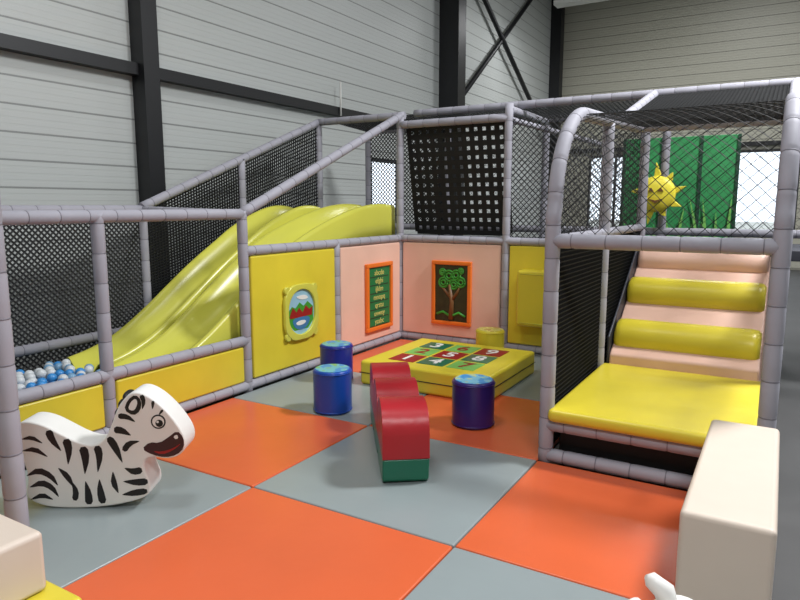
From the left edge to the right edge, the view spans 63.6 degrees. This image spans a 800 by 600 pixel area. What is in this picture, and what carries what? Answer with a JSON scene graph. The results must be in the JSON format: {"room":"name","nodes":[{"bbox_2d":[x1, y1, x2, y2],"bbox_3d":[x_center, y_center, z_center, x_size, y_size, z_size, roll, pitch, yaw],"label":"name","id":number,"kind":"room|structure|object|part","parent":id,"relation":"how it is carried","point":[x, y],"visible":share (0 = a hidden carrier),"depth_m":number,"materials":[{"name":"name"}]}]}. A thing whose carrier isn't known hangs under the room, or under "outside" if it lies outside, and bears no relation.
{"room":"indoor playground","nodes":[
{"label":"indoor playground","id":0,"kind":"room"},
{"bbox_2d":[0,0,551,370],"bbox_3d":[-1.955,-3.937,8.339,0.150,8.640,25.200,5,10,30],"label":"wall","id":1,"kind":"structure","parent":0,"point":[67,131],"depth_m":8.00,"materials":[{"name":"white metal"}]},
{"bbox_2d":[0,33,442,133],"bbox_3d":[-3.723,-2.217,5.304,0.120,0.120,17.800,5,10,30],"label":"steel beam","id":2,"kind":"structure","parent":1,"relation":"attached to","point":[10,43],"depth_m":7.07,"materials":[{"name":"black metal"}]},
{"bbox_2d":[340,82,341,115],"bbox_3d":[-0.905,-3.066,9.836,0.024,0.500,0.028,5,10,30],"label":"conduit","id":3,"kind":"object","parent":1,"relation":"attached to","point":[340,82],"visible":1,"depth_m":9.84,"materials":[{"name":"grey metal"}]},
{"bbox_2d":[371,157,396,233],"bbox_3d":[-0.284,-1.350,11.567,0.100,2.300,1.050,5,10,30],"label":"window","id":4,"kind":"structure","parent":1,"relation":"in","point":[371,157],"depth_m":11.68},
{"bbox_2d":[0,270,799,599],"bbox_3d":[6.760,1.137,3.877,20.400,0.100,25.500,5,10,30],"label":"floor","id":5,"kind":"structure","parent":0,"point":[786,580],"depth_m":4.29,"materials":[{"name":"concrete"}]},
{"bbox_2d":[0,359,100,476],"bbox_3d":[-3.107,0.882,3.884,1.150,0.402,2.930,5,10,30],"label":"pit","id":6,"kind":"object","parent":5,"relation":"on","point":[51,372],"visible":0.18,"depth_m":4.92,"materials":[{"name":"blue plastic"}]},
{"bbox_2d":[0,459,250,587],"bbox_3d":[-1.744,1.117,3.535,1.358,0.040,1.209,5,10,30],"label":"floor mat","id":7,"kind":"object","parent":5,"relation":"on","point":[77,542],"visible":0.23,"depth_m":3.32,"materials":[{"name":"grey plastic"}]},
{"bbox_2d":[21,384,194,507],"bbox_3d":[-1.570,0.781,3.471,0.891,0.640,0.180,0,8,0],"label":"zebra rocker","id":8,"kind":"object","parent":7,"relation":"on","point":[68,464],"visible":0.98,"depth_m":3.40,"materials":[{"name":"white plastic"}]},
{"bbox_2d":[128,0,168,296],"bbox_3d":[-2.721,-3.699,6.718,0.200,8.640,0.200,5,10,30],"label":"steel column","id":9,"kind":"structure","parent":5,"relation":"on","point":[142,14],"depth_m":6.88,"materials":[{"name":"black metal"}]},
{"bbox_2d":[66,204,394,371],"bbox_3d":[-1.430,-0.151,6.598,1.070,1.655,3.580,5,10,30],"label":"slide","id":10,"kind":"object","parent":5,"relation":"on","point":[200,306],"visible":0.64,"depth_m":6.16,"materials":[{"name":"yellow plastic"}]},
{"bbox_2d":[63,488,451,599],"bbox_3d":[-0.605,1.215,2.869,1.275,0.040,1.209,5,10,30],"label":"floor mat","id":11,"kind":"object","parent":5,"relation":"on","point":[257,544],"visible":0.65,"depth_m":2.93,"materials":[{"name":"orange plastic"}]},
{"bbox_2d":[156,398,366,487],"bbox_3d":[-1.126,0.965,4.567,1.358,0.040,1.204,5,10,30],"label":"floor mat","id":12,"kind":"object","parent":5,"relation":"on","point":[243,442],"visible":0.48,"depth_m":4.47,"materials":[{"name":"orange plastic"}]},
{"bbox_2d":[234,370,427,426],"bbox_3d":[-0.508,0.812,5.602,1.358,0.040,1.214,5,10,30],"label":"floor mat","id":13,"kind":"object","parent":5,"relation":"on","point":[295,393],"visible":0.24,"depth_m":5.42,"materials":[{"name":"grey plastic"}]},
{"bbox_2d":[312,364,352,415],"bbox_3d":[-0.528,0.699,5.058,0.310,0.343,0.308,5,10,30],"label":"stool","id":14,"kind":"object","parent":13,"relation":"on","point":[332,383],"visible":1,"depth_m":4.94,"materials":[{"name":"blue plastic"}]},
{"bbox_2d":[319,340,352,378],"bbox_3d":[-0.586,0.567,5.953,0.310,0.343,0.308,5,10,30],"label":"stool","id":15,"kind":"object","parent":13,"relation":"on","point":[334,351],"visible":0.71,"depth_m":5.83,"materials":[{"name":"blue plastic"}]},
{"bbox_2d":[353,339,412,372],"bbox_3d":[0.200,0.638,6.786,1.358,0.040,1.554,5,10,30],"label":"floor mat","id":16,"kind":"object","parent":5,"relation":"on","point":[358,358],"visible":0.24,"depth_m":7.07,"materials":[{"name":"orange plastic"}]},
{"bbox_2d":[359,338,534,397],"bbox_3d":[0.467,0.619,5.999,1.248,0.226,1.168,5,10,30],"label":"play mat","id":17,"kind":"object","parent":16,"relation":"on","point":[434,364],"visible":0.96,"depth_m":5.78,"materials":[{"name":"yellow plastic"}]},
{"bbox_2d":[254,426,535,548],"bbox_3d":[0.012,1.063,3.901,1.275,0.040,1.204,5,10,30],"label":"floor mat","id":18,"kind":"object","parent":5,"relation":"on","point":[464,483],"visible":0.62,"depth_m":3.71,"materials":[{"name":"grey plastic"}]},
{"bbox_2d":[370,362,429,481],"bbox_3d":[-0.030,0.752,4.330,0.274,0.450,1.300,-1,8,-6],"label":"seat","id":19,"kind":"object","parent":18,"relation":"on","point":[399,414],"visible":1,"depth_m":3.73,"materials":[{"name":"red plastic"}]},
{"bbox_3d":[-0.030,0.899,4.352,0.272,0.153,1.296,-1,8,-6],"label":"seat","id":20,"kind":"part","parent":19,"relation":"part of","materials":[{"name":"red plastic"}]},
{"bbox_2d":[0,77,799,526],"bbox_3d":[0.361,-0.396,4.423,6.593,2.774,7.888,5,10,30],"label":"frame","id":21,"kind":"object","parent":5,"relation":"on","point":[12,465],"visible":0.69,"depth_m":4.56,"materials":[{"name":"grey plastic"}]},
{"bbox_2d":[19,384,104,430],"bbox_3d":[-2.342,0.797,3.919,0.050,0.310,1.190,5,10,30],"label":"fence panel","id":22,"kind":"object","parent":21,"relation":"attached to","point":[84,407],"visible":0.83,"depth_m":4.24,"materials":[{"name":"yellow plastic"}]},
{"bbox_2d":[3,222,143,371],"bbox_3d":[-3.425,0.172,4.496,0.016,1.563,3.940,5,10,30],"label":"safety net","id":23,"kind":"object","parent":21,"relation":"attached to","point":[121,223],"visible":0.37,"depth_m":5.45,"materials":[{"name":"black fabric"}]},
{"bbox_2d":[115,347,244,407],"bbox_3d":[-1.672,0.632,5.039,0.050,0.310,1.240,5,10,30],"label":"fence panel","id":24,"kind":"object","parent":21,"relation":"attached to","point":[184,381],"visible":0.69,"depth_m":5.08,"materials":[{"name":"yellow plastic"}]},
{"bbox_2d":[147,128,317,298],"bbox_3d":[-1.731,-0.773,7.253,0.016,2.634,2.734,5,10,30],"label":"safety net","id":25,"kind":"object","parent":21,"relation":"attached to","point":[275,178],"visible":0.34,"depth_m":6.87,"materials":[{"name":"black fabric"}]},
{"bbox_2d":[248,248,335,377],"bbox_3d":[-0.993,0.082,6.119,0.060,1.075,1.210,5,10,30],"label":"wall panel","id":26,"kind":"object","parent":21,"relation":"attached to","point":[269,274],"visible":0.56,"depth_m":5.91,"materials":[{"name":"yellow plastic"}]},
{"bbox_2d":[283,283,318,341],"bbox_3d":[-0.935,0.110,6.118,0.035,0.530,0.490,5,10,30],"label":"panel","id":27,"kind":"object","parent":26,"relation":"attached to","point":[300,301],"visible":1,"depth_m":6.11,"materials":[{"name":"yellow plastic"}]},
{"bbox_2d":[289,289,313,333],"bbox_3d":[-0.944,0.109,6.123,0.010,0.440,0.400,5,10,30],"label":"picture","id":28,"kind":"object","parent":27,"relation":"attached to","point":[301,301],"depth_m":6.12},
{"bbox_2d":[340,242,399,345],"bbox_3d":[-0.329,-0.082,7.230,0.060,1.075,1.200,5,10,30],"label":"wall panel","id":29,"kind":"object","parent":21,"relation":"attached to","point":[353,259],"visible":0.67,"depth_m":6.99,"materials":[{"name":"pink plastic"}]},
{"bbox_2d":[365,261,392,332],"bbox_3d":[-0.233,-0.044,7.296,0.040,0.760,0.540,5,10,30],"label":"board","id":30,"kind":"object","parent":29,"relation":"attached to","point":[378,276],"visible":1,"depth_m":7.28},
{"bbox_2d":[370,129,444,223],"bbox_3d":[0.093,-1.686,8.973,1.278,1.330,0.013,5,10,30],"label":"safety net","id":31,"kind":"object","parent":21,"relation":"attached to","point":[442,129],"visible":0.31,"depth_m":9.07,"materials":[{"name":"black fabric"}]},
{"bbox_2d":[403,242,501,338],"bbox_3d":[0.579,-0.114,7.446,1.240,1.075,0.060,5,10,30],"label":"wall panel","id":32,"kind":"object","parent":21,"relation":"attached to","point":[486,260],"visible":0.77,"depth_m":7.40,"materials":[{"name":"pink plastic"}]},
{"bbox_2d":[431,260,471,326],"bbox_3d":[0.586,-0.077,7.384,0.500,0.740,0.068,5,10,30],"label":"board","id":33,"kind":"object","parent":32,"relation":"attached to","point":[451,281],"visible":1,"depth_m":7.37,"materials":[{"name":"orange plastic"}]},
{"bbox_2d":[406,122,512,235],"bbox_3d":[0.673,-1.376,7.421,1.260,1.260,0.248,5,10,30],"label":"net","id":34,"kind":"object","parent":21,"relation":"attached to","point":[497,131],"visible":0.77,"depth_m":7.42,"materials":[{"name":"black fabric"}]},
{"bbox_2d":[340,100,638,131],"bbox_3d":[2.114,-2.123,7.172,6.510,0.062,0.910,5,10,30],"label":"safety net","id":35,"kind":"object","parent":21,"relation":"attached to","point":[623,105],"visible":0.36,"depth_m":7.44,"materials":[{"name":"black fabric"}]},
{"bbox_2d":[508,245,544,345],"bbox_3d":[1.754,-0.013,6.759,1.290,1.075,0.060,5,10,30],"label":"wall panel","id":36,"kind":"object","parent":21,"relation":"on","point":[521,257],"visible":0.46,"depth_m":6.98,"materials":[{"name":"yellow plastic"}]},
{"bbox_2d":[516,269,543,327],"bbox_3d":[1.477,-0.010,6.792,0.480,0.600,0.155,5,10,30],"label":"box","id":37,"kind":"object","parent":36,"relation":"attached to","point":[530,283],"depth_m":6.77,"materials":[{"name":"yellow plastic"}]},
{"bbox_2d":[510,111,639,237],"bbox_3d":[1.755,-1.242,6.577,1.396,1.268,0.010,5,10,30],"label":"safety net","id":38,"kind":"object","parent":21,"relation":"attached to","point":[618,111],"visible":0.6,"depth_m":6.69,"materials":[{"name":"black fabric"}]},
{"bbox_2d":[553,248,602,442],"bbox_3d":[1.265,0.229,4.578,0.023,1.320,1.240,5,10,30],"label":"safety net","id":39,"kind":"object","parent":21,"relation":"attached to","point":[580,271],"visible":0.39,"depth_m":4.50,"materials":[{"name":"black fabric"}]},
{"bbox_2d":[395,234,799,261],"bbox_3d":[2.035,-0.615,7.260,6.400,0.100,1.110,5,10,30],"label":"deck","id":40,"kind":"object","parent":21,"relation":"attached to","point":[795,256],"visible":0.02,"depth_m":6.28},
{"bbox_2d":[561,132,644,232],"bbox_3d":[1.654,-1.007,5.061,0.004,0.881,2.745,5,10,30],"label":"safety net","id":41,"kind":"object","parent":21,"relation":"attached to","point":[631,161],"visible":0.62,"depth_m":4.90,"materials":[{"name":"black fabric"}]},
{"bbox_2d":[604,231,640,362],"bbox_3d":[1.980,0.052,5.774,0.023,1.320,1.490,5,10,30],"label":"safety net","id":42,"kind":"object","parent":21,"relation":"attached to","point":[620,261],"visible":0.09,"depth_m":5.46,"materials":[{"name":"black fabric"}]},
{"bbox_2d":[451,122,799,229],"bbox_3d":[2.890,-1.445,7.337,5.232,1.323,0.004,5,10,30],"label":"safety net","id":43,"kind":"object","parent":21,"relation":"attached to","point":[555,122],"visible":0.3,"depth_m":7.16,"materials":[{"name":"black fabric"}]},
{"bbox_2d":[633,162,685,223],"bbox_3d":[2.849,-1.180,7.148,0.577,0.679,0.150,5,10,30],"label":"sun decoration","id":44,"kind":"object","parent":21,"relation":"attached to","point":[669,186],"visible":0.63,"depth_m":7.09,"materials":[{"name":"yellow plastic"}]},
{"bbox_2d":[561,100,784,238],"bbox_3d":[2.079,-0.937,4.608,1.204,0.894,2.504,5,10,30],"label":"safety net","id":45,"kind":"object","parent":21,"relation":"attached to","point":[642,118],"visible":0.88,"depth_m":3.76,"materials":[{"name":"black fabric"}]},
{"bbox_2d":[639,84,789,117],"bbox_3d":[2.664,-1.694,5.497,1.207,0.420,1.508,5,10,30],"label":"safety net","id":46,"kind":"object","parent":21,"relation":"attached to","point":[776,92],"visible":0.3,"depth_m":5.64,"materials":[{"name":"black fabric"}]},
{"bbox_2d":[438,0,466,234],"bbox_3d":[1.039,-4.594,12.794,0.420,8.640,0.340,5,10,30],"label":"steel column","id":47,"kind":"structure","parent":5,"relation":"on","point":[452,13],"depth_m":12.63,"materials":[{"name":"black metal"}]},
{"bbox_2d":[465,0,552,147],"bbox_3d":[2.722,-6.456,15.536,0.135,5.042,6.415,5,10,30],"label":"brace","id":48,"kind":"object","parent":47,"relation":"attached to","point":[502,41],"visible":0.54,"depth_m":14.94,"materials":[{"name":"black metal"}]},
{"bbox_2d":[370,394,558,461],"bbox_3d":[0.630,0.910,4.936,1.275,0.040,1.214,5,10,30],"label":"floor mat","id":49,"kind":"object","parent":5,"relation":"on","point":[515,429],"visible":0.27,"depth_m":4.67,"materials":[{"name":"orange plastic"}]},
{"bbox_2d":[451,374,495,429],"bbox_3d":[0.539,0.745,4.744,0.320,0.343,0.318,5,10,30],"label":"stool","id":50,"kind":"object","parent":49,"relation":"on","point":[473,395],"visible":1,"depth_m":4.62,"materials":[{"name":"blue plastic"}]},
{"bbox_2d":[404,548,627,599],"bbox_3d":[0.497,1.310,2.224,1.274,0.040,1.209,5,10,30],"label":"floor mat","id":51,"kind":"object","parent":5,"relation":"on","point":[462,574],"visible":1,"depth_m":2.75,"materials":[{"name":"grey plastic"}]},
{"bbox_2d":[628,572,691,599],"bbox_3d":[0.713,1.094,1.999,0.662,0.453,0.206,1,8,6],"label":"rabbit rocker","id":52,"kind":"object","parent":51,"relation":"on","point":[661,589],"visible":1,"depth_m":2.01,"materials":[{"name":"white plastic"}]},
{"bbox_2d":[675,420,779,599],"bbox_3d":[1.456,0.950,2.816,0.310,0.500,1.200,5,10,30],"label":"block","id":53,"kind":"object","parent":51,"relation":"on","point":[728,521],"visible":1,"depth_m":2.35,"materials":[{"name":"beige plastic"}]},
{"bbox_2d":[500,355,540,400],"bbox_3d":[1.338,0.736,6.120,1.275,0.040,1.554,5,10,30],"label":"floor mat","id":54,"kind":"object","parent":5,"relation":"on","point":[529,387],"visible":0.02,"depth_m":5.71,"materials":[{"name":"grey plastic"}]},
{"bbox_2d":[476,327,504,347],"bbox_3d":[0.924,0.467,6.633,0.300,0.343,0.298,5,10,30],"label":"stool","id":55,"kind":"object","parent":54,"relation":"on","point":[486,336],"visible":0.62,"depth_m":6.50,"materials":[{"name":"yellow plastic"}]},
{"bbox_2d":[548,0,564,183],"bbox_3d":[4.474,-5.457,18.658,0.300,8.640,0.300,5,10,30],"label":"steel column","id":56,"kind":"structure","parent":5,"relation":"on","point":[557,14],"depth_m":18.33,"materials":[{"name":"black metal"}]},
{"bbox_2d":[455,461,686,599],"bbox_3d":[1.114,1.158,3.256,1.274,0.040,1.204,5,10,30],"label":"floor mat","id":57,"kind":"object","parent":5,"relation":"on","point":[598,531],"visible":0.52,"depth_m":3.20,"materials":[{"name":"orange plastic"}]},
{"bbox_2d":[548,251,770,474],"bbox_3d":[2.121,0.279,4.868,1.150,1.290,2.820,5,10,30],"label":"stairs","id":58,"kind":"structure","parent":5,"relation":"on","point":[685,338],"depth_m":4.83,"materials":[{"name":"yellow plastic"}]},
{"bbox_2d":[620,134,741,237],"bbox_3d":[3.738,-0.921,8.793,1.468,2.540,0.107,5,10,30],"label":"mural","id":59,"kind":"object","parent":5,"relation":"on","point":[677,179],"visible":0.27,"depth_m":8.53,"materials":[{"name":"green paint"}]},
{"bbox_3d":[-1.224,1.367,1.834,1.275,0.040,1.209,5,10,30],"label":"floor mat","id":60,"kind":"object","parent":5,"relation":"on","visible":0},
{"bbox_2d":[25,580,81,599],"bbox_3d":[-1.645,1.176,2.037,0.790,0.280,0.900,5,10,30],"label":"foam step","id":61,"kind":"object","parent":60,"relation":"on","point":[51,591],"visible":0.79,"depth_m":2.21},
{"bbox_2d":[0,514,45,599],"bbox_3d":[-1.678,0.916,2.083,0.650,0.220,0.710,5,10,30],"label":"foam block","id":62,"kind":"object","parent":61,"relation":"on","point":[22,568],"depth_m":2.16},
{"bbox_2d":[553,0,607,7],"bbox_3d":[4.107,-7.835,14.006,1.400,2.580,0.300,5,10,30],"label":"ceiling light","id":63,"kind":"object","parent":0,"point":[557,3],"depth_m":14.30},
{"bbox_2d":[561,0,799,269],"bbox_3d":[13.147,-4.782,14.072,20.250,8.640,0.150,5,10,30],"label":"wall","id":64,"kind":"structure","parent":0,"point":[611,46],"depth_m":17.15,"materials":[{"name":"grey metal"}]},
{"bbox_2d":[586,155,619,226],"bbox_3d":[6.151,-3.079,18.499,1.500,2.100,0.100,5,10,30],"label":"window","id":65,"kind":"structure","parent":64,"relation":"in","point":[618,155],"depth_m":18.64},
{"bbox_2d":[570,140,780,152],"bbox_3d":[13.143,-3.641,14.084,20.100,0.100,0.120,5,10,30],"label":"trim","id":66,"kind":"structure","parent":64,"relation":"attached to","point":[753,143],"depth_m":16.44,"materials":[{"name":"black metal"}]},
{"bbox_2d":[741,149,799,229],"bbox_3d":[9.379,-2.801,16.610,1.500,2.100,0.100,5,10,30],"label":"window","id":67,"kind":"structure","parent":64,"relation":"in","point":[766,150],"depth_m":16.33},
{"label":"outside","id":68,"kind":"structure","parent":0,"visible":0},
{"bbox_2d":[589,220,773,228],"bbox_3d":[10.181,-0.629,17.308,120.000,0.200,120.000,5,10,30],"label":"ground","id":69,"kind":"structure","parent":68,"point":[751,224],"depth_m":60.14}
]}

